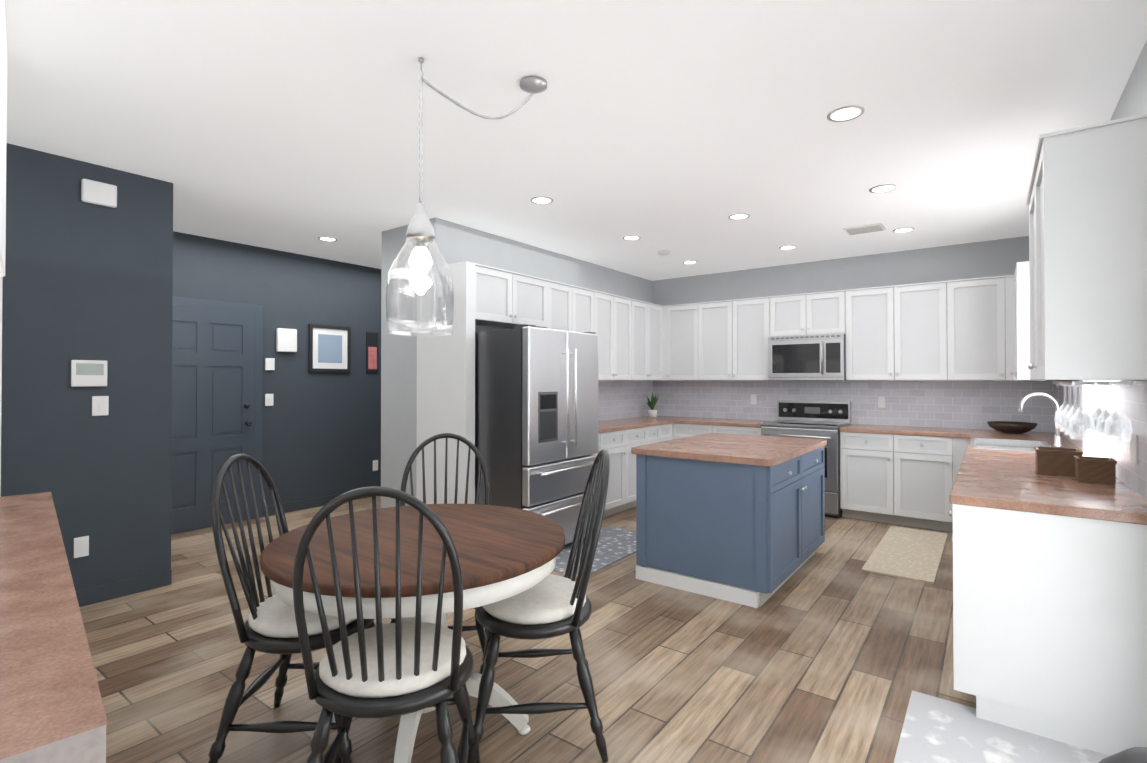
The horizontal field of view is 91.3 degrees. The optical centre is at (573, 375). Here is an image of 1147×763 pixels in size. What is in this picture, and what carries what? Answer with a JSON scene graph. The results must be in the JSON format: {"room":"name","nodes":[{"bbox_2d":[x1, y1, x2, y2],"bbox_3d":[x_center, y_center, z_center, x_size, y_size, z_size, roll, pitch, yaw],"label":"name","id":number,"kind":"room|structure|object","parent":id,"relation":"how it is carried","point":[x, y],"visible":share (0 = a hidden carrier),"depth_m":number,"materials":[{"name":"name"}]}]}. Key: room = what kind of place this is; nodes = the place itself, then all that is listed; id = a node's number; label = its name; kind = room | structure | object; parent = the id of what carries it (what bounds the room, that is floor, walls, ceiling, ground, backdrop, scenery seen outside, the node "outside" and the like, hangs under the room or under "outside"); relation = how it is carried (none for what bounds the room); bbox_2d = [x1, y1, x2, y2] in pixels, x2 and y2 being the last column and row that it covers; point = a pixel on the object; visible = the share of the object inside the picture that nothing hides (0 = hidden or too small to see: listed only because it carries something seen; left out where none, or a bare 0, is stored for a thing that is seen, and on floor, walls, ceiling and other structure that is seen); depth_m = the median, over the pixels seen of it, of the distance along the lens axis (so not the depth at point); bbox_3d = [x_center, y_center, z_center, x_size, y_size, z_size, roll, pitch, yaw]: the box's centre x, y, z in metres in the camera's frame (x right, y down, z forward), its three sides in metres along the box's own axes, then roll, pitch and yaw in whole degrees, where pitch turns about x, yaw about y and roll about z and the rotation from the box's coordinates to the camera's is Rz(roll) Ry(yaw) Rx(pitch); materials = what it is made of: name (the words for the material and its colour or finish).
{"room":"kitchen","nodes":[
{"label":"kitchen","id":0,"kind":"room"},
{"bbox_2d":[0,276,2,496],"bbox_3d":[-2.888,0.034,1.787,1.490,2.700,0.118,1,-1,-44],"label":"wall","id":1,"kind":"structure","parent":0,"point":[1,280],"depth_m":2.27,"materials":[{"name":"white paint"}]},
{"bbox_2d":[0,0,6,276],"bbox_3d":[-1.708,-0.861,1.435,0.330,0.910,2.043,1,-1,-44],"label":"upper cabinet","id":2,"kind":"object","parent":1,"relation":"attached to","point":[3,89],"visible":1,"depth_m":1.95,"materials":[{"name":"white wood"}]},
{"bbox_2d":[1,143,172,606],"bbox_3d":[-3.985,0.037,2.164,0.152,2.700,4.120,0,-1,37],"label":"wall","id":3,"kind":"structure","parent":0,"point":[82,280],"depth_m":3.44,"materials":[{"name":"paint"}]},
{"bbox_2d":[74,536,88,557],"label":"outlet","id":4,"kind":"object","parent":3,"relation":"attached to","point":[81,544],"depth_m":3.39,"materials":[{"name":"white plastic"}]},
{"bbox_2d":[71,360,106,386],"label":"thermostat","id":5,"kind":"object","parent":3,"relation":"attached to","point":[86,373],"depth_m":3.41,"materials":[{"name":"white plastic"}]},
{"bbox_2d":[81,179,116,207],"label":"door chime","id":6,"kind":"object","parent":3,"relation":"attached to","point":[94,192],"depth_m":3.45,"materials":[{"name":"white plastic"}]},
{"bbox_2d":[92,396,108,415],"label":"light switch","id":7,"kind":"object","parent":3,"relation":"attached to","point":[100,404],"depth_m":3.46,"materials":[{"name":"white plastic"}]},
{"bbox_2d":[173,231,380,516],"bbox_3d":[-3.562,0.064,5.110,0.132,2.700,9.350,0,-1,37],"label":"wall","id":8,"kind":"structure","parent":0,"point":[321,438],"depth_m":5.96,"materials":[{"name":"paint"}]},
{"bbox_2d":[171,296,262,533],"bbox_3d":[-3.397,0.357,5.152,0.100,2.115,1.050,0,-1,37],"label":"door","id":9,"kind":"structure","parent":8,"relation":"attached to","point":[217,349],"depth_m":5.23,"materials":[{"name":"paint"}]},
{"bbox_2d":[265,394,272,405],"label":"light switch","id":10,"kind":"object","parent":8,"relation":"attached to","point":[268,397],"depth_m":5.66,"materials":[{"name":"white plastic"}]},
{"bbox_2d":[265,358,274,369],"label":"light switch","id":11,"kind":"object","parent":8,"relation":"attached to","point":[269,362],"depth_m":5.66,"materials":[{"name":"white plastic"}]},
{"bbox_2d":[276,328,296,351],"label":"control panel","id":12,"kind":"object","parent":8,"relation":"attached to","point":[286,339],"depth_m":5.77,"materials":[{"name":"white plastic"}]},
{"bbox_2d":[308,324,350,371],"bbox_3d":[-2.680,-0.291,6.183,0.025,0.510,0.480,0,-1,37],"label":"picture frame","id":13,"kind":"object","parent":8,"relation":"attached to","point":[329,348],"depth_m":6.17,"materials":[{"name":"black plastic"}]},
{"bbox_2d":[366,332,377,372],"bbox_3d":[-2.370,-0.268,6.606,0.018,0.470,0.150,0,-1,37],"label":"picture frame","id":14,"kind":"object","parent":8,"relation":"attached to","point":[371,338],"depth_m":6.59,"materials":[{"name":"black plastic"}]},
{"bbox_2d":[381,217,651,507],"bbox_3d":[-0.333,0.074,6.259,0.740,2.700,3.650,0,-1,37],"label":"wall","id":15,"kind":"structure","parent":0,"point":[456,243],"depth_m":4.96,"materials":[{"name":"grey paint"}]},
{"bbox_2d":[440,261,519,326],"bbox_3d":[-0.784,-0.670,4.761,0.327,0.442,0.540,0,-1,37],"label":"upper cabinet","id":16,"kind":"object","parent":15,"relation":"attached to","point":[484,295],"depth_m":4.59,"materials":[{"name":"white wood"}]},
{"bbox_2d":[552,281,575,331],"bbox_3d":[-0.242,-0.419,5.487,0.327,0.932,0.440,0,-1,37],"label":"upper cabinet","id":17,"kind":"object","parent":15,"relation":"attached to","point":[563,295],"depth_m":5.43,"materials":[{"name":"white wood"}]},
{"bbox_2d":[576,286,599,380],"bbox_3d":[-0.032,-0.416,5.770,0.327,0.932,0.495,0,-1,37],"label":"upper cabinet","id":18,"kind":"object","parent":15,"relation":"attached to","point":[587,300],"depth_m":5.77,"materials":[{"name":"white wood"}]},
{"bbox_2d":[600,292,619,380],"bbox_3d":[0.195,-0.413,6.074,0.327,0.932,0.495,0,-1,37],"label":"upper cabinet","id":19,"kind":"object","parent":15,"relation":"attached to","point":[609,303],"depth_m":6.08,"materials":[{"name":"white wood"}]},
{"bbox_2d":[620,296,635,380],"bbox_3d":[0.422,-0.411,6.379,0.327,0.932,0.495,0,-1,37],"label":"upper cabinet","id":20,"kind":"object","parent":15,"relation":"attached to","point":[627,305],"depth_m":6.39,"materials":[{"name":"white wood"}]},
{"bbox_2d":[636,300,643,380],"bbox_3d":[0.648,-0.408,6.683,0.327,0.932,0.495,0,-1,37],"label":"upper cabinet","id":21,"kind":"object","parent":15,"relation":"attached to","point":[639,304],"depth_m":6.61,"materials":[{"name":"white wood"}]},
{"bbox_2d":[644,302,667,380],"bbox_3d":[0.885,-0.405,6.958,0.377,0.932,0.460,0,-1,37],"label":"upper cabinet","id":22,"kind":"object","parent":15,"relation":"attached to","point":[655,315],"depth_m":6.92,"materials":[{"name":"white wood"}]},
{"bbox_2d":[79,496,975,762],"bbox_3d":[-0.619,1.429,3.435,8.600,0.060,10.200,0,-1,37],"label":"floor","id":23,"kind":"structure","parent":0,"point":[829,651],"depth_m":2.64,"materials":[{"name":"brown wood"}]},
{"bbox_2d":[0,492,106,762],"bbox_3d":[-1.988,0.924,0.968,1.640,0.905,2.196,1,-1,-44],"label":"countertop","id":24,"kind":"structure","parent":23,"relation":"on","point":[52,710],"depth_m":0.95,"materials":[{"name":"laminate"}]},
{"bbox_2d":[208,454,375,762],"bbox_3d":[-1.018,0.845,2.128,0.538,1.092,0.503,0,-1,-1],"label":"chair","id":25,"kind":"object","parent":23,"relation":"on","point":[268,626],"visible":0.54,"depth_m":1.96,"materials":[{"name":"wood"}]},
{"bbox_2d":[293,486,479,762],"bbox_3d":[-0.555,0.841,1.730,0.503,1.092,0.538,0,-1,-6],"label":"chair","id":26,"kind":"object","parent":23,"relation":"on","point":[398,667],"visible":0.96,"depth_m":1.57,"materials":[{"name":"wood"}]},
{"bbox_2d":[260,504,564,762],"bbox_3d":[-0.582,1.001,2.165,1.100,0.772,1.100,0,-1,37],"label":"dining table","id":27,"kind":"object","parent":23,"relation":"on","point":[503,553],"visible":0.71,"depth_m":1.92,"materials":[{"name":"brown wood"}]},
{"bbox_2d":[390,433,494,681],"bbox_3d":[-0.634,0.850,2.712,0.503,1.092,0.538,0,-1,-8],"label":"chair","id":28,"kind":"object","parent":23,"relation":"on","point":[481,630],"visible":0.21,"depth_m":2.92,"materials":[{"name":"wood"}]},
{"bbox_2d":[475,324,597,545],"bbox_3d":[-0.383,0.520,4.714,0.941,1.780,0.920,0,-1,37],"label":"fridge","id":29,"kind":"object","parent":23,"relation":"on","point":[536,417],"visible":0.75,"depth_m":4.32,"materials":[{"name":"silver metal"}]},
{"bbox_2d":[467,449,609,762],"bbox_3d":[-0.130,0.846,2.239,0.538,1.092,0.503,0,-1,-5],"label":"chair","id":30,"kind":"object","parent":23,"relation":"on","point":[550,605],"visible":0.96,"depth_m":2.06,"materials":[{"name":"wood"}]},
{"bbox_2d":[553,526,635,576],"bbox_3d":[0.195,1.405,4.544,0.580,0.008,1.250,0,-1,37],"label":"area rug","id":31,"kind":"object","parent":23,"relation":"on","point":[614,544],"visible":0.36,"depth_m":4.51,"materials":[{"name":"grey fabric"}]},
{"bbox_2d":[592,433,607,517],"bbox_3d":[-0.105,0.987,5.416,0.617,0.860,0.511,0,-1,37],"label":"base cabinet","id":32,"kind":"object","parent":23,"relation":"on","point":[602,437],"depth_m":5.46,"materials":[{"name":"white wood"}]},
{"bbox_2d":[608,429,631,515],"bbox_3d":[0.148,0.990,5.755,0.617,0.860,0.566,0,-1,37],"label":"base cabinet","id":33,"kind":"object","parent":23,"relation":"on","point":[619,444],"depth_m":5.71,"materials":[{"name":"white wood"}]},
{"bbox_2d":[598,417,679,432],"bbox_3d":[0.528,0.544,6.257,0.632,0.040,2.612,0,-1,37],"label":"countertop","id":34,"kind":"structure","parent":33,"relation":"on","point":[617,423],"depth_m":6.22,"materials":[{"name":"brown wood"}]},
{"bbox_2d":[647,392,658,417],"bbox_3d":[0.996,0.373,7.051,0.184,0.313,0.204,0,-1,37],"label":"potted plant","id":35,"kind":"object","parent":34,"relation":"on","point":[652,413],"visible":1,"depth_m":7.01,"materials":[{"name":"plant"}]},
{"bbox_2d":[632,425,651,506],"bbox_3d":[0.416,0.993,6.116,0.617,0.860,0.566,0,-1,37],"label":"base cabinet","id":36,"kind":"object","parent":23,"relation":"on","point":[640,437],"depth_m":5.96,"materials":[{"name":"white wood"}]},
{"bbox_2d":[652,425,663,442],"bbox_3d":[0.640,0.996,6.417,0.617,0.860,0.416,0,-1,37],"label":"base cabinet","id":37,"kind":"object","parent":23,"relation":"on","point":[657,430],"depth_m":6.33,"materials":[{"name":"white wood"}]},
{"bbox_2d":[664,425,671,440],"bbox_3d":[0.808,0.998,6.642,0.617,0.860,0.377,0,-1,37],"label":"base cabinet","id":38,"kind":"object","parent":23,"relation":"on","point":[667,428],"depth_m":6.53,"materials":[{"name":"white wood"}]},
{"bbox_2d":[676,425,711,438],"bbox_3d":[1.548,0.999,6.737,0.503,0.860,0.617,0,-1,37],"label":"base cabinet","id":39,"kind":"object","parent":23,"relation":"on","point":[682,431],"depth_m":6.50,"materials":[{"name":"white wood"}]},
{"bbox_2d":[676,417,767,428],"bbox_3d":[1.782,0.547,6.557,1.023,0.040,0.632,0,-1,37],"label":"countertop","id":40,"kind":"structure","parent":39,"relation":"on","point":[743,422],"depth_m":6.45,"materials":[{"name":"brown wood"}]},
{"bbox_2d":[632,445,825,607],"bbox_3d":[1.215,0.975,4.135,0.946,0.860,1.370,0,-1,37],"label":"kitchen island","id":41,"kind":"object","parent":23,"relation":"on","point":[738,518],"depth_m":3.61,"materials":[{"name":"blue wood"}]},
{"bbox_2d":[631,433,826,464],"bbox_3d":[1.196,0.525,4.156,0.980,0.040,1.410,0,-1,37],"label":"island countertop","id":42,"kind":"structure","parent":41,"relation":"on","point":[736,449],"depth_m":3.85,"materials":[{"name":"brown wood"}]},
{"bbox_2d":[712,425,760,435],"bbox_3d":[1.950,0.996,6.437,0.616,0.860,0.617,0,-1,37],"label":"base cabinet","id":43,"kind":"object","parent":23,"relation":"on","point":[727,429],"depth_m":6.19,"materials":[{"name":"white wood"}]},
{"bbox_2d":[761,400,850,517],"bbox_3d":[2.468,0.852,5.970,0.760,1.140,0.727,0,-1,37],"label":"range","id":44,"kind":"object","parent":23,"relation":"on","point":[827,420],"visible":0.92,"depth_m":5.82,"materials":[{"name":"silver metal"}]},
{"bbox_2d":[840,433,903,524],"bbox_3d":[3.027,0.989,5.635,0.521,0.860,0.617,0,-1,37],"label":"base cabinet","id":45,"kind":"object","parent":23,"relation":"on","point":[871,464],"depth_m":5.39,"materials":[{"name":"white wood"}]},
{"bbox_2d":[840,425,971,436],"bbox_3d":[3.240,0.537,5.472,1.063,0.040,0.632,0,-1,37],"label":"countertop","id":46,"kind":"structure","parent":45,"relation":"on","point":[900,430],"depth_m":5.33,"materials":[{"name":"brown wood"}]},
{"bbox_2d":[861,526,947,583],"bbox_3d":[2.692,1.403,4.499,0.440,0.012,1.500,0,-1,37],"label":"area rug","id":47,"kind":"object","parent":23,"relation":"on","point":[908,553],"visible":0.93,"depth_m":4.37,"materials":[{"name":"beige fabric"}]},
{"bbox_2d":[904,437,955,530],"bbox_3d":[3.351,0.987,5.394,0.518,0.860,0.617,0,-1,37],"label":"base cabinet","id":48,"kind":"object","parent":23,"relation":"on","point":[929,462],"depth_m":5.12,"materials":[{"name":"white wood"}]},
{"bbox_2d":[894,690,1108,762],"bbox_3d":[1.388,1.379,1.736,0.710,0.010,1.270,0,-1,37],"label":"area rug","id":49,"kind":"object","parent":23,"relation":"on","point":[936,730],"visible":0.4,"depth_m":2.11,"materials":[{"name":"grey fabric"}]},
{"bbox_2d":[948,501,1146,755],"bbox_3d":[1.952,0.959,2.310,0.622,0.860,0.483,0,-1,37],"label":"base cabinet","id":50,"kind":"object","parent":23,"relation":"on","point":[1050,605],"depth_m":2.12,"materials":[{"name":"white wood"}]},
{"bbox_2d":[948,429,1146,520],"bbox_3d":[2.954,0.521,3.668,0.632,0.040,3.867,0,-1,37],"label":"countertop","id":51,"kind":"structure","parent":50,"relation":"on","point":[984,476],"depth_m":2.49,"materials":[{"name":"brown wood"}]},
{"bbox_2d":[968,441,1039,452],"bbox_3d":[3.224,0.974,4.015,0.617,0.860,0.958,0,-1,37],"label":"sink","id":52,"kind":"object","parent":51,"relation":"in","point":[971,444],"depth_m":4.25,"materials":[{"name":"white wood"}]},
{"bbox_2d":[987,421,1037,432],"bbox_3d":[3.888,0.466,4.976,0.360,0.090,0.360,0,-1,37],"label":"decorative bowl","id":53,"kind":"object","parent":51,"relation":"on","point":[1011,427],"visible":0.98,"depth_m":4.88,"materials":[{"name":"brown wood"}]},
{"bbox_2d":[1034,446,1082,476],"bbox_3d":[2.420,0.430,2.803,0.173,0.122,0.173,0,-1,37],"label":"basket","id":54,"kind":"object","parent":51,"relation":"on","point":[1056,461],"visible":0.85,"depth_m":2.75,"materials":[{"name":"wicker"}]},
{"bbox_2d":[1074,456,1116,484],"bbox_3d":[2.398,0.436,2.582,0.133,0.107,0.133,0,-1,37],"label":"basket","id":55,"kind":"object","parent":51,"relation":"on","point":[1097,470],"visible":1,"depth_m":2.54,"materials":[{"name":"wicker"}]},
{"bbox_2d":[1098,747,1146,762],"bbox_3d":[1.118,1.045,1.024,0.260,0.665,0.260,0,-1,37],"label":"bin","id":56,"kind":"object","parent":23,"relation":"on","point":[1135,755],"visible":1,"depth_m":1.08,"materials":[{"name":"black plastic"}]},
{"bbox_2d":[5,0,1146,280],"bbox_3d":[-0.619,-1.331,3.460,8.600,0.060,10.200,0,-1,37],"label":"ceiling","id":57,"kind":"structure","parent":0,"point":[681,130],"depth_m":2.80,"materials":[{"name":"paint"}]},
{"bbox_2d":[318,237,336,241],"bbox_3d":[-2.315,-1.281,5.284,0.168,0.005,0.168,0,-1,28],"label":"recessed light","id":58,"kind":"object","parent":57,"relation":"in","point":[329,239],"depth_m":5.28,"materials":[{"name":"white"}]},
{"bbox_2d":[386,58,546,335],"bbox_3d":[-0.457,-0.739,2.403,0.449,1.137,0.619,0,-1,37],"label":"pendant light","id":59,"kind":"object","parent":57,"relation":"hanging from","point":[420,230],"visible":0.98,"depth_m":2.28,"materials":[{"name":"glass"}]},
{"bbox_2d":[530,196,552,203],"bbox_3d":[-0.233,-1.291,4.145,0.168,0.005,0.168,0,-1,28],"label":"recessed light","id":60,"kind":"object","parent":57,"relation":"in","point":[541,199],"depth_m":4.14,"materials":[{"name":"white"}]},
{"bbox_2d":[623,235,640,240],"bbox_3d":[0.543,-1.281,5.238,0.168,0.005,0.168,0,-1,28],"label":"recessed light","id":61,"kind":"object","parent":57,"relation":"in","point":[632,237],"depth_m":5.22,"materials":[{"name":"white"}]},
{"bbox_2d":[658,250,669,255],"bbox_3d":[0.923,-1.262,5.711,0.170,0.035,0.238,0,-1,37],"label":"detector","id":62,"kind":"object","parent":57,"relation":"attached to","point":[662,252],"depth_m":5.75,"materials":[{"name":"white plastic"}]},
{"bbox_2d":[682,261,697,263],"bbox_3d":[1.313,-1.272,6.322,0.168,0.005,0.168,0,-1,28],"label":"recessed light","id":63,"kind":"object","parent":57,"relation":"in","point":[687,262],"depth_m":6.33,"materials":[{"name":"white"}]},
{"bbox_2d":[728,213,749,219],"bbox_3d":[1.344,-1.288,4.555,0.168,0.005,0.168,0,-1,28],"label":"recessed light","id":64,"kind":"object","parent":57,"relation":"in","point":[739,216],"depth_m":4.55,"materials":[{"name":"white"}]},
{"bbox_2d":[779,245,796,249],"bbox_3d":[2.146,-1.278,5.615,0.168,0.005,0.168,0,-1,28],"label":"recessed light","id":65,"kind":"object","parent":57,"relation":"in","point":[787,247],"depth_m":5.61,"materials":[{"name":"white"}]},
{"bbox_2d":[827,105,864,121],"bbox_3d":[1.358,-1.303,2.799,0.168,0.005,0.168,0,-1,28],"label":"recessed light","id":66,"kind":"object","parent":57,"relation":"in","point":[843,114],"depth_m":2.79,"materials":[{"name":"white"}]},
{"bbox_2d":[843,223,885,235],"bbox_3d":[2.502,-1.270,4.819,0.295,0.035,0.288,0,-1,37],"label":"air vent","id":67,"kind":"object","parent":57,"relation":"attached to","point":[863,229],"depth_m":4.90,"materials":[{"name":"white metal"}]},
{"bbox_2d":[869,184,896,192],"bbox_3d":[2.148,-1.294,3.893,0.168,0.005,0.168,0,-1,28],"label":"recessed light","id":68,"kind":"object","parent":57,"relation":"in","point":[887,187],"depth_m":3.88,"materials":[{"name":"white"}]},
{"bbox_2d":[893,227,914,232],"bbox_3d":[2.920,-1.284,4.964,0.168,0.005,0.168,0,-1,28],"label":"recessed light","id":69,"kind":"object","parent":57,"relation":"in","point":[900,230],"depth_m":4.97,"materials":[{"name":"white"}]},
{"bbox_2d":[652,236,1028,305],"bbox_3d":[1.955,0.080,6.905,8.600,2.700,0.120,0,-1,37],"label":"wall","id":70,"kind":"structure","parent":0,"point":[993,258],"depth_m":6.04,"materials":[{"name":"grey paint"}]},
{"bbox_2d":[668,302,703,380],"bbox_3d":[1.432,-0.405,7.016,0.533,0.932,0.327,0,-1,37],"label":"upper cabinet","id":71,"kind":"object","parent":70,"relation":"attached to","point":[685,321],"depth_m":6.87,"materials":[{"name":"white wood"}]},
{"bbox_2d":[704,299,739,380],"bbox_3d":[1.770,-0.407,6.765,0.541,0.932,0.327,0,-1,37],"label":"upper cabinet","id":72,"kind":"object","parent":70,"relation":"attached to","point":[721,323],"depth_m":6.60,"materials":[{"name":"white wood"}]},
{"bbox_2d":[736,296,779,380],"bbox_3d":[2.091,-0.409,6.526,0.491,0.932,0.327,0,-1,37],"label":"upper cabinet","id":73,"kind":"object","parent":70,"relation":"attached to","point":[755,314],"depth_m":6.37,"materials":[{"name":"white wood"}]},
{"bbox_2d":[768,334,845,379],"bbox_3d":[2.555,-0.185,6.097,0.764,0.475,0.435,0,-1,37],"label":"microwave","id":74,"kind":"object","parent":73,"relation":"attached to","point":[813,357],"visible":1,"depth_m":5.94,"materials":[{"name":"silver metal"}]},
{"bbox_2d":[598,380,1146,499],"bbox_3d":[1.559,0.260,4.722,4.126,0.540,3.848,0,-1,37],"label":"backsplash","id":75,"kind":"structure","parent":70,"relation":"attached to","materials":[{"name":"tile"}]},
{"bbox_2d":[844,285,903,380],"bbox_3d":[3.102,-0.416,5.773,0.501,0.932,0.327,0,-1,37],"label":"upper cabinet","id":76,"kind":"object","parent":70,"relation":"attached to","point":[875,335],"depth_m":5.63,"materials":[{"name":"white wood"}]},
{"bbox_2d":[904,280,955,380],"bbox_3d":[3.430,-0.418,5.529,0.551,0.932,0.327,0,-1,37],"label":"upper cabinet","id":77,"kind":"object","parent":70,"relation":"attached to","point":[929,307],"depth_m":5.36,"materials":[{"name":"white wood"}]},
{"bbox_2d":[956,276,1003,380],"bbox_3d":[3.780,-0.421,5.268,0.553,0.932,0.327,0,-1,37],"label":"upper cabinet","id":78,"kind":"object","parent":70,"relation":"attached to","point":[979,301],"depth_m":5.13,"materials":[{"name":"white wood"}]},
{"bbox_2d":[1110,40,1146,119],"bbox_3d":[1.622,0.029,1.250,0.120,2.700,9.350,0,-1,37],"label":"wall","id":79,"kind":"structure","parent":0,"point":[1132,101],"depth_m":2.35,"materials":[{"name":"paint"}]},
{"bbox_2d":[1012,262,1027,380],"bbox_3d":[3.719,-0.422,4.449,0.327,0.920,0.411,0,-1,37],"label":"upper cabinet","id":80,"kind":"object","parent":79,"relation":"attached to","point":[1019,326],"depth_m":4.37,"materials":[{"name":"white wood"}]},
{"bbox_2d":[1024,193,1031,380],"bbox_3d":[2.362,-0.444,2.626,0.327,0.932,0.571,0,-1,37],"label":"upper cabinet","id":81,"kind":"object","parent":79,"relation":"attached to","point":[1027,264],"depth_m":2.94,"materials":[{"name":"white wood"}]},
{"bbox_2d":[1028,113,1146,384],"bbox_3d":[2.090,-0.448,2.262,0.327,0.932,0.571,0,-1,37],"label":"upper cabinet","id":82,"kind":"object","parent":79,"relation":"attached to","point":[1088,186],"depth_m":2.05,"materials":[{"name":"white wood"}]},
{"bbox_2d":[1053,381,1135,441],"bbox_3d":[2.239,0.141,2.441,0.185,0.229,0.840,0,-1,37],"label":"stemware rack","id":83,"kind":"object","parent":82,"relation":"hanging from","point":[1074,422],"visible":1,"depth_m":2.31,"materials":[{"name":"clear glass"}]}
]}

